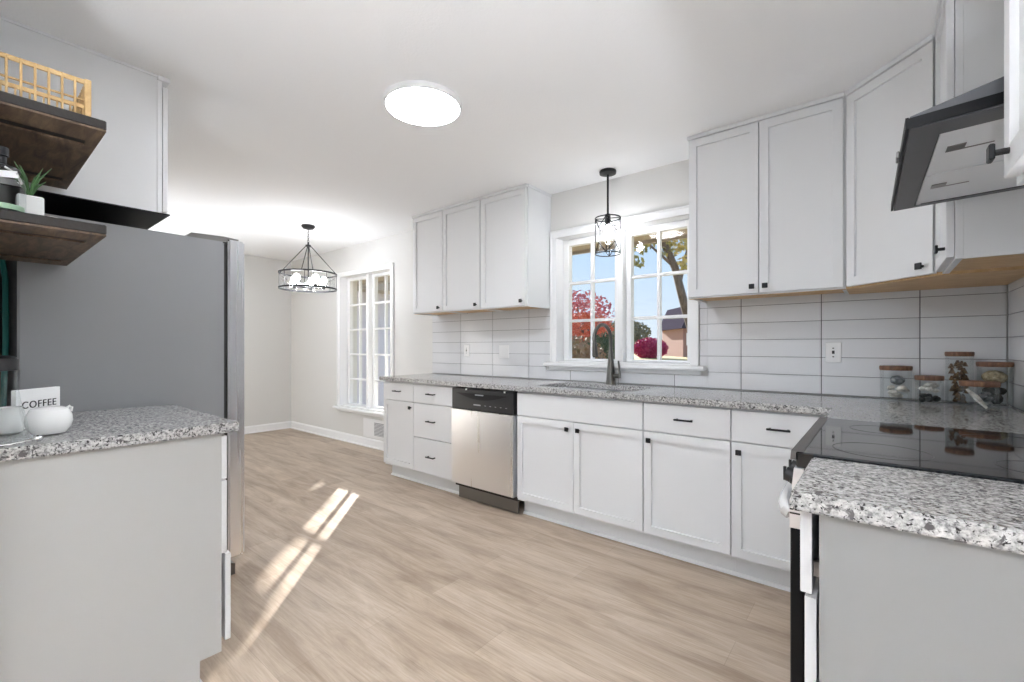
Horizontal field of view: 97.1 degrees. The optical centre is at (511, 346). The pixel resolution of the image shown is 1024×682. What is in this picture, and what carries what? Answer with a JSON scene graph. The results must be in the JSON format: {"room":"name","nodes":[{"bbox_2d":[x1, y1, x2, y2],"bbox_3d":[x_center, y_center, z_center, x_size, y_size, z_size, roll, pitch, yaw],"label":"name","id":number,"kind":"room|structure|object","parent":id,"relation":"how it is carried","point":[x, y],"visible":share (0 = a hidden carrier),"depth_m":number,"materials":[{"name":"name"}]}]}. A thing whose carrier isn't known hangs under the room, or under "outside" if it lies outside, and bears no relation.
{"room":"kitchen","nodes":[
{"label":"kitchen","id":0,"kind":"room"},
{"bbox_2d":[0,259,8,406],"bbox_3d":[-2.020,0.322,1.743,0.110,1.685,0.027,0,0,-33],"label":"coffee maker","id":1,"kind":"object","parent":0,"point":[3,266],"visible":0.75,"depth_m":1.76,"materials":[{"name":"teal"}]},
{"bbox_2d":[244,255,290,426],"bbox_3d":[-4.305,-0.036,5.441,0.150,2.440,3.190,0,0,39],"label":"wall","id":2,"kind":"structure","parent":0,"point":[267,308],"depth_m":6.36,"materials":[{"name":"white paint"}]},
{"bbox_2d":[244,421,290,433],"bbox_3d":[-3.564,1.133,6.210,0.026,0.102,1.060,0,0,39],"label":"baseboard","id":3,"kind":"structure","parent":2,"relation":"attached to","point":[287,424],"depth_m":6.35,"materials":[{"name":"white wood"}]},
{"bbox_2d":[0,0,937,260],"bbox_3d":[-1.544,-1.316,0.995,10.050,0.120,6.990,0,0,39],"label":"ceiling","id":4,"kind":"structure","parent":0,"point":[279,122],"depth_m":2.16,"materials":[{"name":"white paint"}]},
{"bbox_2d":[278,224,336,292],"bbox_3d":[-2.106,-0.924,4.673,0.558,0.662,0.558,0,0,39],"label":"chandelier","id":5,"kind":"object","parent":4,"relation":"hanging from","point":[295,278],"visible":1,"depth_m":4.65,"materials":[{"name":"black metal"}]},
{"bbox_2d":[383,80,461,126],"bbox_3d":[-0.456,-1.242,2.323,0.396,0.028,0.396,0,0,39],"label":"ceiling light","id":6,"kind":"object","parent":4,"relation":"in","point":[415,102],"visible":1,"depth_m":2.28,"materials":[{"name":"white plastic"}]},
{"bbox_2d":[595,168,620,256],"bbox_3d":[0.683,-0.958,3.224,0.184,0.595,0.184,0,0,39],"label":"pendant light","id":7,"kind":"object","parent":4,"relation":"hanging from","point":[606,172],"visible":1,"depth_m":3.21,"materials":[{"name":"black metal"}]},
{"bbox_2d":[605,215,610,225],"bbox_3d":[0.683,-0.908,3.224,0.040,0.075,0.040,0,0,39],"label":"socket","id":8,"kind":"object","parent":7,"relation":"attached to","point":[608,221],"depth_m":3.21,"materials":[{"name":"black metal"}]},
{"bbox_2d":[200,428,789,681],"bbox_3d":[-1.544,1.244,0.995,10.050,0.120,6.990,0,0,39],"label":"floor","id":9,"kind":"structure","parent":0,"point":[349,569],"depth_m":2.17,"materials":[{"name":"brown wood"}]},
{"bbox_2d":[0,19,169,386],"bbox_3d":[-2.151,-0.031,2.200,0.944,2.430,0.709,0,0,39],"label":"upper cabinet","id":10,"kind":"object","parent":9,"relation":"on","point":[123,181],"visible":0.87,"depth_m":1.97,"materials":[{"name":"white wood"}]},
{"bbox_2d":[0,16,169,87],"bbox_3d":[-2.160,-1.244,2.162,0.920,0.022,0.639,0,0,39],"label":"trim","id":11,"kind":"structure","parent":10,"relation":"attached to","point":[165,81],"depth_m":1.90,"materials":[{"name":"white wood"}]},
{"bbox_2d":[0,433,230,681],"bbox_3d":[-1.502,0.745,1.643,0.765,0.878,0.665,0,0,39],"label":"base cabinet","id":12,"kind":"object","parent":9,"relation":"on","point":[115,563],"visible":0.92,"depth_m":1.39,"materials":[{"name":"grey wood"}]},
{"bbox_2d":[0,404,238,461],"bbox_3d":[-1.499,0.287,1.633,0.788,0.035,0.654,0,0,39],"label":"countertop","id":13,"kind":"structure","parent":12,"relation":"on","point":[111,428],"depth_m":1.50,"materials":[{"name":"stone"}]},
{"bbox_2d":[0,355,18,370],"bbox_3d":[-1.409,0.146,1.255,0.096,0.245,0.096,0,0,39],"label":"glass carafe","id":14,"kind":"object","parent":13,"relation":"on","point":[7,362],"visible":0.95,"depth_m":1.25,"materials":[{"name":"grey glass"}]},
{"bbox_2d":[0,406,24,434],"bbox_3d":[-1.563,0.228,1.397,0.074,0.082,0.082,0,0,39],"label":"creamer","id":15,"kind":"object","parent":13,"relation":"on","point":[11,417],"visible":0.98,"depth_m":1.39,"materials":[{"name":"white ceramic"}]},
{"bbox_2d":[0,435,43,446],"bbox_3d":[-1.357,0.257,1.238,0.030,0.022,0.104,0,0,39],"label":"scoop","id":16,"kind":"object","parent":13,"relation":"on","point":[37,438],"visible":1,"depth_m":1.26,"materials":[{"name":"silver metal"}]},
{"bbox_2d":[32,435,43,441],"bbox_3d":[-1.332,0.257,1.270,0.027,0.022,0.024,0,0,39],"label":"cup","id":17,"kind":"object","parent":16,"relation":"on","point":[37,438],"depth_m":1.26,"materials":[{"name":"metal"}]},
{"bbox_2d":[11,386,59,428],"bbox_3d":[-1.602,0.204,1.525,0.018,0.129,0.158,0,0,-6],"label":"coffee sign","id":18,"kind":"object","parent":13,"relation":"on","point":[29,399],"visible":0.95,"depth_m":1.51,"materials":[{"name":"white"}]},
{"bbox_2d":[24,405,72,435],"bbox_3d":[-1.434,0.226,1.400,0.108,0.087,0.108,0,0,39],"label":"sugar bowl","id":19,"kind":"object","parent":13,"relation":"on","point":[46,420],"visible":0.98,"depth_m":1.37,"materials":[{"name":"white ceramic"}]},
{"bbox_2d":[6,213,243,574],"bbox_3d":[-1.996,0.309,2.378,0.900,1.750,0.870,0,0,39],"label":"refrigerator","id":20,"kind":"object","parent":9,"relation":"on","point":[142,317],"visible":0.57,"depth_m":2.05,"materials":[{"name":"grey metal"}]},
{"bbox_2d":[384,381,421,482],"bbox_3d":[-0.822,0.746,4.224,0.429,0.877,0.652,0,0,39],"label":"base cabinet","id":21,"kind":"object","parent":9,"relation":"on","point":[399,402],"visible":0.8,"depth_m":4.00,"materials":[{"name":"white wood"}]},
{"bbox_2d":[414,383,458,494],"bbox_3d":[-0.466,0.746,3.934,0.488,0.877,0.652,0,0,39],"label":"base cabinet","id":22,"kind":"object","parent":9,"relation":"on","point":[433,403],"visible":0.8,"depth_m":3.71,"materials":[{"name":"white wood"}]},
{"bbox_2d":[452,387,519,513],"bbox_3d":[-0.039,0.749,3.570,0.627,0.870,0.616,0,0,39],"label":"dishwasher","id":23,"kind":"object","parent":9,"relation":"on","point":[484,421],"visible":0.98,"depth_m":3.31,"materials":[{"name":"grey metal"}]},
{"bbox_2d":[517,387,649,549],"bbox_3d":[0.574,0.746,3.090,0.923,0.877,0.646,0,0,39],"label":"base cabinet","id":24,"kind":"object","parent":9,"relation":"on","point":[580,459],"visible":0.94,"depth_m":2.83,"materials":[{"name":"white wood"}]},
{"bbox_2d":[644,401,735,575],"bbox_3d":[1.109,0.746,2.649,0.461,0.877,0.652,0,0,39],"label":"base cabinet","id":25,"kind":"object","parent":9,"relation":"on","point":[688,448],"visible":0.84,"depth_m":2.42,"materials":[{"name":"white wood"}]},
{"bbox_2d":[732,408,825,591],"bbox_3d":[1.452,0.746,2.370,0.421,0.877,0.652,0,0,39],"label":"base cabinet","id":26,"kind":"object","parent":9,"relation":"on","point":[763,442],"visible":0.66,"depth_m":2.20,"materials":[{"name":"white wood"}]},
{"bbox_2d":[778,417,1023,681],"bbox_3d":[1.158,0.723,1.235,0.673,0.922,0.710,0,0,39],"label":"range","id":27,"kind":"object","parent":9,"relation":"on","point":[990,455],"visible":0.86,"depth_m":1.15,"materials":[{"name":"black glass"}]},
{"bbox_2d":[790,417,1023,483],"bbox_3d":[1.174,0.283,1.222,0.630,0.042,0.710,0,0,39],"label":"cooktop","id":28,"kind":"object","parent":27,"relation":"in","point":[990,455],"depth_m":1.17,"materials":[{"name":"black glass"}]},
{"bbox_2d":[800,511,1023,681],"bbox_3d":[0.860,0.745,0.806,0.594,0.878,0.324,0,0,39],"label":"base cabinet","id":29,"kind":"object","parent":9,"relation":"on","point":[882,604],"visible":0.88,"depth_m":0.76,"materials":[{"name":"grey wood"}]},
{"bbox_2d":[791,457,1023,554],"bbox_3d":[0.858,0.287,0.795,0.586,0.035,0.346,0,0,39],"label":"countertop","id":30,"kind":"structure","parent":29,"relation":"on","point":[986,513],"depth_m":0.80,"materials":[{"name":"stone"}]},
{"bbox_3d":[1.735,0.745,1.896,0.614,0.877,1.028,0,0,39],"label":"base cabinet","id":31,"kind":"object","parent":9,"relation":"on","visible":0},
{"bbox_2d":[379,373,1023,433],"bbox_3d":[0.419,0.287,2.966,4.011,0.035,1.034,0,0,39],"label":"countertop","id":32,"kind":"structure","parent":31,"relation":"on","point":[971,416],"depth_m":2.26,"materials":[{"name":"stone"}]},
{"bbox_2d":[566,387,631,391],"bbox_3d":[0.564,0.405,3.089,0.682,0.198,0.362,0,0,39],"label":"sink","id":33,"kind":"object","parent":32,"relation":"in","point":[566,387],"visible":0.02,"depth_m":3.27,"materials":[{"name":"silver metal"}]},
{"bbox_2d":[592,323,620,383],"bbox_3d":[0.659,0.049,3.251,0.237,0.441,0.106,0,0,-24],"label":"faucet","id":34,"kind":"object","parent":32,"relation":"on","point":[610,378],"visible":1,"depth_m":3.27,"materials":[{"name":"grey metal"}]},
{"bbox_2d":[879,365,912,370],"bbox_3d":[1.939,0.182,2.284,0.130,0.174,0.130,0,0,39],"label":"glass jar","id":35,"kind":"object","parent":32,"relation":"on","point":[881,367],"visible":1,"depth_m":2.23,"materials":[{"name":"brown wood"}]},
{"bbox_2d":[888,390,897,394],"bbox_3d":[1.910,0.227,2.266,0.040,0.024,0.035,0,0,39],"label":"seashell","id":36,"kind":"object","parent":35,"relation":"in","point":[893,392],"visible":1,"depth_m":2.26,"materials":[{"name":"white"}]},
{"bbox_2d":[890,375,904,384],"bbox_3d":[1.938,0.166,2.272,0.059,0.047,0.058,0,0,39],"label":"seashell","id":37,"kind":"object","parent":35,"relation":"in","point":[897,380],"visible":1,"depth_m":2.26,"materials":[{"name":"grey stone"}]},
{"bbox_2d":[896,386,906,391],"bbox_3d":[1.943,0.208,2.255,0.040,0.030,0.043,0,0,39],"label":"seashell","id":38,"kind":"object","parent":35,"relation":"in","point":[899,388],"visible":1,"depth_m":2.24,"materials":[{"name":"white"}]},
{"bbox_2d":[914,375,944,380],"bbox_3d":[1.974,0.202,2.139,0.106,0.134,0.106,0,0,39],"label":"glass jar","id":39,"kind":"object","parent":32,"relation":"on","point":[916,377],"visible":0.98,"depth_m":2.10,"materials":[{"name":"brown wood"}]},
{"bbox_2d":[924,382,932,386],"bbox_3d":[1.961,0.178,2.130,0.032,0.024,0.039,0,0,39],"label":"seashell","id":40,"kind":"object","parent":39,"relation":"in","point":[928,384],"visible":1,"depth_m":2.12,"materials":[{"name":"white"}]},
{"bbox_2d":[925,397,932,401],"bbox_3d":[1.962,0.247,2.125,0.029,0.025,0.037,0,0,39],"label":"pebble","id":41,"kind":"object","parent":39,"relation":"in","point":[928,399],"visible":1,"depth_m":2.12,"materials":[{"name":"black stone"}]},
{"bbox_2d":[925,387,933,390],"bbox_3d":[1.958,0.198,2.119,0.034,0.020,0.027,0,0,39],"label":"seashell","id":42,"kind":"object","parent":39,"relation":"in","point":[927,388],"visible":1,"depth_m":2.11,"materials":[{"name":"white"}]},
{"bbox_2d":[931,383,938,387],"bbox_3d":[1.987,0.182,2.124,0.034,0.022,0.034,0,0,-1],"label":"seashell","id":43,"kind":"object","parent":39,"relation":"in","point":[935,385],"visible":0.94,"depth_m":2.11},
{"bbox_2d":[944,352,974,356],"bbox_3d":[2.120,0.146,2.142,0.102,0.246,0.102,0,0,39],"label":"glass jar","id":44,"kind":"object","parent":32,"relation":"on","point":[969,354],"visible":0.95,"depth_m":2.11,"materials":[{"name":"brown wood"}]},
{"bbox_2d":[954,392,961,397],"bbox_3d":[2.101,0.227,2.128,0.033,0.029,0.034,0,0,39],"label":"pine cone","id":45,"kind":"object","parent":44,"relation":"in","point":[958,395],"visible":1,"depth_m":2.12,"materials":[{"name":"brown plant"}]},
{"bbox_2d":[954,360,961,366],"bbox_3d":[2.102,0.077,2.131,0.035,0.030,0.035,0,0,39],"label":"pine cone","id":46,"kind":"object","parent":44,"relation":"in","point":[958,364],"visible":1,"depth_m":2.12,"materials":[{"name":"brown plant"}]},
{"bbox_2d":[959,397,966,402],"bbox_3d":[2.113,0.247,2.118,0.032,0.028,0.033,0,0,39],"label":"pine cone","id":47,"kind":"object","parent":44,"relation":"in","point":[962,400],"visible":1,"depth_m":2.11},
{"bbox_2d":[959,380,1000,386],"bbox_3d":[1.991,0.207,1.925,0.126,0.124,0.126,0,0,39],"label":"glass jar","id":48,"kind":"object","parent":32,"relation":"on","point":[971,383],"visible":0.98,"depth_m":1.89,"materials":[{"name":"brown wood"}]},
{"bbox_2d":[966,388,987,408],"bbox_3d":[1.961,0.217,1.906,0.067,0.082,0.039,0,0,39],"label":"seashell","id":49,"kind":"object","parent":48,"relation":"in","point":[974,396],"visible":1,"depth_m":1.90,"materials":[{"name":"white"}]},
{"bbox_2d":[978,394,987,398],"bbox_3d":[2.001,0.211,1.923,0.035,0.021,0.028,0,0,39],"label":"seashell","id":50,"kind":"object","parent":48,"relation":"in","point":[982,396],"visible":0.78,"depth_m":1.92,"materials":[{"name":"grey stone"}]},
{"bbox_2d":[980,392,991,395],"bbox_3d":[2.023,0.201,1.930,0.033,0.020,0.032,0,0,39],"label":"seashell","id":51,"kind":"object","parent":48,"relation":"in","point":[985,393],"visible":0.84,"depth_m":1.92,"materials":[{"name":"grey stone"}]},
{"bbox_2d":[984,401,992,406],"bbox_3d":[2.023,0.241,1.927,0.040,0.026,0.037,0,0,39],"label":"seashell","id":52,"kind":"object","parent":48,"relation":"in","point":[988,403],"visible":0.57,"depth_m":1.91,"materials":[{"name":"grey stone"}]},
{"bbox_2d":[985,396,993,400],"bbox_3d":[2.017,0.219,1.911,0.031,0.021,0.023,0,0,-10],"label":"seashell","id":53,"kind":"object","parent":48,"relation":"in","point":[989,398],"visible":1,"depth_m":1.90,"materials":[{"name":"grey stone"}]},
{"bbox_2d":[976,362,1013,366],"bbox_3d":[2.176,0.168,2.038,0.118,0.202,0.118,0,0,39],"label":"glass jar","id":54,"kind":"object","parent":32,"relation":"on","point":[979,364],"visible":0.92,"depth_m":2.00,"materials":[{"name":"brown wood"}]},
{"bbox_2d":[981,370,1007,382],"bbox_3d":[2.176,0.136,2.039,0.083,0.065,0.084,0,0,39],"label":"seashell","id":55,"kind":"object","parent":54,"relation":"in","point":[994,375],"visible":0.85,"depth_m":2.01,"materials":[{"name":"beige"}]},
{"bbox_2d":[988,394,1002,402],"bbox_3d":[2.165,0.229,2.023,0.047,0.040,0.046,0,0,39],"label":"stone","id":56,"kind":"object","parent":54,"relation":"in","point":[997,398],"visible":0.75,"depth_m":2.01,"materials":[{"name":"grey stone"}]},
{"bbox_2d":[995,388,1006,394],"bbox_3d":[2.184,0.198,2.019,0.038,0.034,0.043,0,0,39],"label":"stone","id":57,"kind":"object","parent":56,"relation":"on","point":[1000,391],"visible":1,"depth_m":2.01,"materials":[{"name":"black stone"}]},
{"bbox_3d":[2.158,0.228,2.055,0.043,0.035,0.040,0,0,39],"label":"stone","id":58,"kind":"object","parent":54,"relation":"in","visible":0},
{"bbox_2d":[982,387,995,393],"bbox_3d":[2.167,0.199,2.052,0.048,0.037,0.047,0,0,39],"label":"stone","id":59,"kind":"object","parent":58,"relation":"on","point":[991,390],"visible":0.74,"depth_m":2.04,"materials":[{"name":"black stone"}]},
{"bbox_2d":[291,159,1009,440],"bbox_3d":[-0.387,-0.036,4.458,7.465,2.440,0.240,0,0,39],"label":"wall","id":60,"kind":"structure","parent":0,"point":[313,315],"depth_m":5.07,"materials":[{"name":"white paint"}]},
{"bbox_2d":[290,421,383,450],"bbox_3d":[-2.009,1.133,5.609,3.143,0.102,0.026,0,0,39],"label":"baseboard","id":61,"kind":"structure","parent":60,"relation":"attached to","point":[355,439],"depth_m":5.75,"materials":[{"name":"white wood"}]},
{"bbox_2d":[363,418,383,440],"bbox_3d":[-1.597,0.961,5.280,0.490,0.223,0.014,0,0,39],"label":"air vent","id":62,"kind":"object","parent":60,"relation":"in","point":[372,428],"visible":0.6,"depth_m":5.30,"materials":[{"name":"white metal"}]},
{"bbox_2d":[374,423,383,436],"bbox_3d":[-1.530,0.959,5.220,0.210,0.150,0.002,0,0,39],"label":"grille","id":63,"kind":"object","parent":62,"relation":"attached to","point":[378,427],"depth_m":5.22,"materials":[{"name":"grey metal"}]},
{"bbox_2d":[413,211,458,315],"bbox_3d":[-0.697,-0.779,4.326,0.420,0.934,0.356,0,0,39],"label":"upper cabinet","id":64,"kind":"object","parent":60,"relation":"attached to","point":[427,229],"visible":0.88,"depth_m":4.21,"materials":[{"name":"white wood"}]},
{"bbox_2d":[443,200,501,313],"bbox_3d":[-0.352,-0.779,4.045,0.468,0.934,0.356,0,0,39],"label":"upper cabinet","id":65,"kind":"object","parent":60,"relation":"attached to","point":[462,223],"visible":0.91,"depth_m":3.94,"materials":[{"name":"white wood"}]},
{"bbox_2d":[412,183,551,218],"bbox_3d":[-0.319,-1.244,4.029,1.390,0.022,0.337,0,0,39],"label":"trim","id":66,"kind":"structure","parent":60,"relation":"attached to","point":[526,184],"depth_m":3.74,"materials":[{"name":"white wood"}]},
{"bbox_2d":[481,187,550,311],"bbox_3d":[0.019,-0.779,3.742,0.488,0.934,0.356,0,0,39],"label":"upper cabinet","id":67,"kind":"object","parent":60,"relation":"attached to","point":[516,224],"visible":1,"depth_m":3.62,"materials":[{"name":"white wood"}]},
{"bbox_2d":[357,229,686,286],"bbox_3d":[0.179,-0.979,4.413,7.100,0.195,0.404,0,0,39],"label":"eave","id":68,"kind":"object","parent":60,"relation":"attached to","point":[677,234],"depth_m":3.87,"materials":[{"name":"beige"}]},
{"bbox_2d":[543,205,706,374],"bbox_3d":[0.814,-0.379,3.390,1.270,1.129,0.227,0,0,39],"label":"window","id":69,"kind":"structure","parent":60,"relation":"in","point":[562,241],"depth_m":3.39,"materials":[{"name":"white wood"}]},
{"bbox_2d":[433,285,1006,404],"bbox_3d":[0.743,-0.034,3.375,4.023,0.604,0.008,0,0,39],"label":"backsplash","id":70,"kind":"structure","parent":60,"relation":"attached to","point":[771,344],"depth_m":2.60,"materials":[{"name":"white tile"}]},
{"bbox_2d":[464,345,468,355],"bbox_3d":[-0.434,0.034,4.325,0.072,0.112,0.007,0,0,39],"label":"wall outlet","id":71,"kind":"object","parent":70,"relation":"attached to","point":[466,347],"visible":1,"depth_m":4.32,"materials":[{"name":"white plastic"}]},
{"bbox_2d":[499,345,508,357],"bbox_3d":[-0.072,0.042,4.029,0.115,0.115,0.008,0,0,39],"label":"light switch","id":72,"kind":"object","parent":70,"relation":"attached to","point":[503,349],"visible":1,"depth_m":4.03,"materials":[{"name":"white plastic"}]},
{"bbox_2d":[825,342,840,362],"bbox_3d":[1.787,0.030,2.514,0.072,0.112,0.007,0,0,39],"label":"wall outlet","id":73,"kind":"object","parent":70,"relation":"attached to","point":[832,349],"visible":1,"depth_m":2.51,"materials":[{"name":"white plastic"}]},
{"bbox_2d":[830,346,836,358],"bbox_3d":[1.785,0.030,2.512,0.032,0.068,0.001,0,0,39],"label":"receptacle","id":74,"kind":"object","parent":73,"relation":"attached to","point":[833,349],"depth_m":2.51,"materials":[{"name":"grey plastic"}]},
{"bbox_2d":[689,96,848,302],"bbox_3d":[1.443,-0.766,2.581,0.760,0.960,0.356,0,0,39],"label":"upper cabinet","id":75,"kind":"object","parent":60,"relation":"attached to","point":[767,198],"visible":0.97,"depth_m":2.44,"materials":[{"name":"white wood"}]},
{"bbox_2d":[687,92,844,141],"bbox_3d":[1.347,-1.244,2.470,0.760,0.022,0.026,0,0,39],"label":"trim","id":76,"kind":"structure","parent":75,"relation":"attached to","point":[839,95],"depth_m":2.42,"materials":[{"name":"white wood"}]},
{"bbox_2d":[846,41,1023,293],"bbox_3d":[1.880,-0.767,2.050,0.587,0.958,0.605,0,0,39],"label":"upper cabinet","id":77,"kind":"object","parent":60,"relation":"attached to","point":[887,250],"visible":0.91,"depth_m":2.03,"materials":[{"name":"white wood"}]},
{"bbox_2d":[845,34,934,95],"bbox_3d":[1.672,-1.244,2.017,0.026,0.022,0.417,0,0,-6],"label":"trim","id":78,"kind":"structure","parent":77,"relation":"attached to","point":[931,37],"depth_m":1.98,"materials":[{"name":"white wood"}]},
{"bbox_3d":[1.632,-0.036,1.147,0.150,2.440,2.340,0,0,39],"label":"wall","id":79,"kind":"structure","parent":0,"visible":0},
{"bbox_2d":[891,76,1023,210],"bbox_3d":[1.237,-0.536,1.139,0.424,0.140,0.768,0,0,38],"label":"range hood","id":80,"kind":"object","parent":79,"relation":"attached to","point":[941,158],"visible":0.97,"depth_m":1.09,"materials":[{"name":"grey metal"}]},
{"bbox_2d":[896,151,899,163],"bbox_3d":[0.973,-0.478,1.140,0.007,0.017,0.045,0,0,38],"label":"switch","id":81,"kind":"object","parent":80,"relation":"attached to","point":[897,153],"depth_m":1.13,"materials":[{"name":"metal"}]},
{"bbox_2d":[934,0,1023,273],"bbox_3d":[1.658,-0.767,1.561,0.313,0.958,0.394,0,0,39],"label":"upper cabinet","id":82,"kind":"object","parent":79,"relation":"attached to","point":[985,231],"visible":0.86,"depth_m":1.46,"materials":[{"name":"white wood"}]},
{"bbox_2d":[933,0,941,35],"bbox_3d":[1.560,-1.244,1.638,0.027,0.022,0.390,0,0,39],"label":"trim","id":83,"kind":"structure","parent":82,"relation":"attached to","point":[939,1],"depth_m":1.70,"materials":[{"name":"white wood"}]},
{"bbox_2d":[986,0,1023,185],"bbox_3d":[0.863,-0.767,0.586,0.313,0.958,0.401,0,0,39],"label":"upper cabinet","id":84,"kind":"object","parent":79,"relation":"attached to","point":[1013,150],"visible":1,"depth_m":0.76,"materials":[{"name":"white wood"}]},
{"bbox_2d":[1008,277,1023,411],"bbox_3d":[1.646,-0.104,1.290,0.008,0.744,2.079,0,0,39],"label":"backsplash","id":85,"kind":"structure","parent":79,"relation":"attached to","point":[1016,288],"depth_m":1.96,"materials":[{"name":"white tile"}]},
{"bbox_3d":[-3.349,-0.036,2.641,5.170,2.440,0.120,0,0,39],"label":"wall","id":86,"kind":"structure","parent":0,"visible":0},
{"bbox_2d":[0,91,106,189],"bbox_3d":[-1.614,-0.662,1.493,0.782,0.034,0.292,0,0,39],"label":"floating shelf","id":87,"kind":"object","parent":86,"relation":"attached to","point":[38,136],"visible":0.92,"depth_m":1.39,"materials":[{"name":"black wood"}]},
{"bbox_2d":[0,51,90,116],"bbox_3d":[-1.474,-0.741,1.362,0.331,0.120,0.260,0,0,39],"label":"basket","id":88,"kind":"object","parent":87,"relation":"on","point":[82,105],"visible":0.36,"depth_m":1.29,"materials":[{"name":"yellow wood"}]},
{"bbox_2d":[0,209,106,265],"bbox_3d":[-1.614,-0.349,1.493,0.782,0.034,0.292,0,0,39],"label":"floating shelf","id":89,"kind":"object","parent":86,"relation":"attached to","point":[24,237],"visible":1,"depth_m":1.37,"materials":[{"name":"black wood"}]},
{"bbox_2d":[0,146,24,212],"bbox_3d":[-1.383,-0.455,1.225,0.096,0.175,0.092,0,0,39],"label":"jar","id":90,"kind":"object","parent":89,"relation":"on","point":[8,171],"visible":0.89,"depth_m":1.22,"materials":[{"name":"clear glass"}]},
{"bbox_2d":[14,162,50,215],"bbox_3d":[-1.429,-0.454,1.337,0.100,0.175,0.094,0,0,39],"label":"potted plant","id":91,"kind":"object","parent":89,"relation":"on","point":[32,204],"visible":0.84,"depth_m":1.33,"materials":[{"name":"green plant"}]},
{"label":"outside","id":92,"kind":"structure","parent":0,"visible":0},
{"bbox_2d":[576,352,686,359],"bbox_3d":[18.171,1.029,77.657,190.000,1.010,136.670,0,0,39],"label":"lawn","id":93,"kind":"structure","parent":92,"point":[635,356],"depth_m":31.88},
{"bbox_2d":[332,263,393,417],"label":"window","id":94,"kind":"structure","parent":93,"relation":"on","point":[381,297],"depth_m":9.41,"materials":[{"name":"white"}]},
{"bbox_2d":[357,283,389,294],"bbox_3d":[-3.738,-1.916,9.340,2.400,1.600,2.950,0,0,39],"label":"eave","id":95,"kind":"object","parent":94,"relation":"on","point":[381,287],"depth_m":8.93,"materials":[{"name":"beige"}]},
{"bbox_2d":[572,335,606,358],"bbox_3d":[1.810,0.454,12.496,1.657,1.566,1.499,0,0,39],"label":"shrub","id":96,"kind":"object","parent":93,"relation":"on","point":[583,353],"visible":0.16,"depth_m":12.22,"materials":[{"name":"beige plant"}]},
{"bbox_2d":[572,312,613,342],"bbox_3d":[3.070,-0.237,19.485,2.668,2.547,2.644,0,0,39],"label":"maple tree","id":97,"kind":"object","parent":93,"relation":"on","point":[577,328],"visible":0.47,"depth_m":19.00,"materials":[{"name":"red plant"}]},
{"bbox_2d":[572,290,614,351],"bbox_3d":[3.486,-1.061,24.022,3.807,3.975,3.916,0,0,39],"label":"maple tree","id":98,"kind":"object","parent":93,"relation":"on","point":[579,305],"visible":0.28,"depth_m":23.30,"materials":[{"name":"red plant"}]},
{"bbox_2d":[583,332,614,358],"bbox_3d":[3.301,0.292,16.499,1.880,1.691,1.658,0,0,39],"label":"shrub","id":99,"kind":"object","parent":93,"relation":"on","point":[605,341],"visible":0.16,"depth_m":16.21,"materials":[{"name":"green plant"}]},
{"bbox_2d":[597,330,614,346],"bbox_3d":[6.426,-0.165,31.008,3.236,2.083,2.456,0,0,39],"label":"shrub","id":100,"kind":"object","parent":93,"relation":"on","point":[613,333],"visible":0.03,"depth_m":30.51,"materials":[{"name":"green plant"}]},
{"bbox_2d":[611,321,650,344],"bbox_3d":[15.339,-1.401,60.021,6.373,4.459,4.931,0,0,37],"label":"tree","id":101,"kind":"object","parent":93,"relation":"on","point":[640,329],"visible":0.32,"depth_m":58.37,"materials":[{"name":"green plant"}]},
{"bbox_2d":[634,337,668,357],"bbox_3d":[10.081,0.104,32.985,2.647,1.685,2.122,0,0,39],"label":"shrub","id":102,"kind":"object","parent":93,"relation":"on","point":[646,347],"visible":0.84,"depth_m":32.48,"materials":[{"name":"pink plant"}]},
{"bbox_2d":[634,238,686,327],"bbox_3d":[3.203,-1.030,9.070,2.597,4.749,1.755,0,0,2],"label":"leaning tree","id":103,"kind":"object","parent":93,"relation":"on","point":[666,246],"visible":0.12,"depth_m":9.13,"materials":[{"name":"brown plant"}]},
{"bbox_2d":[662,307,686,356],"bbox_3d":[16.726,-1.126,38.500,6.800,4.500,5.800,0,0,0],"label":"house","id":104,"kind":"structure","parent":93,"relation":"on","point":[674,331],"depth_m":37.90,"materials":[{"name":"beige paint"}]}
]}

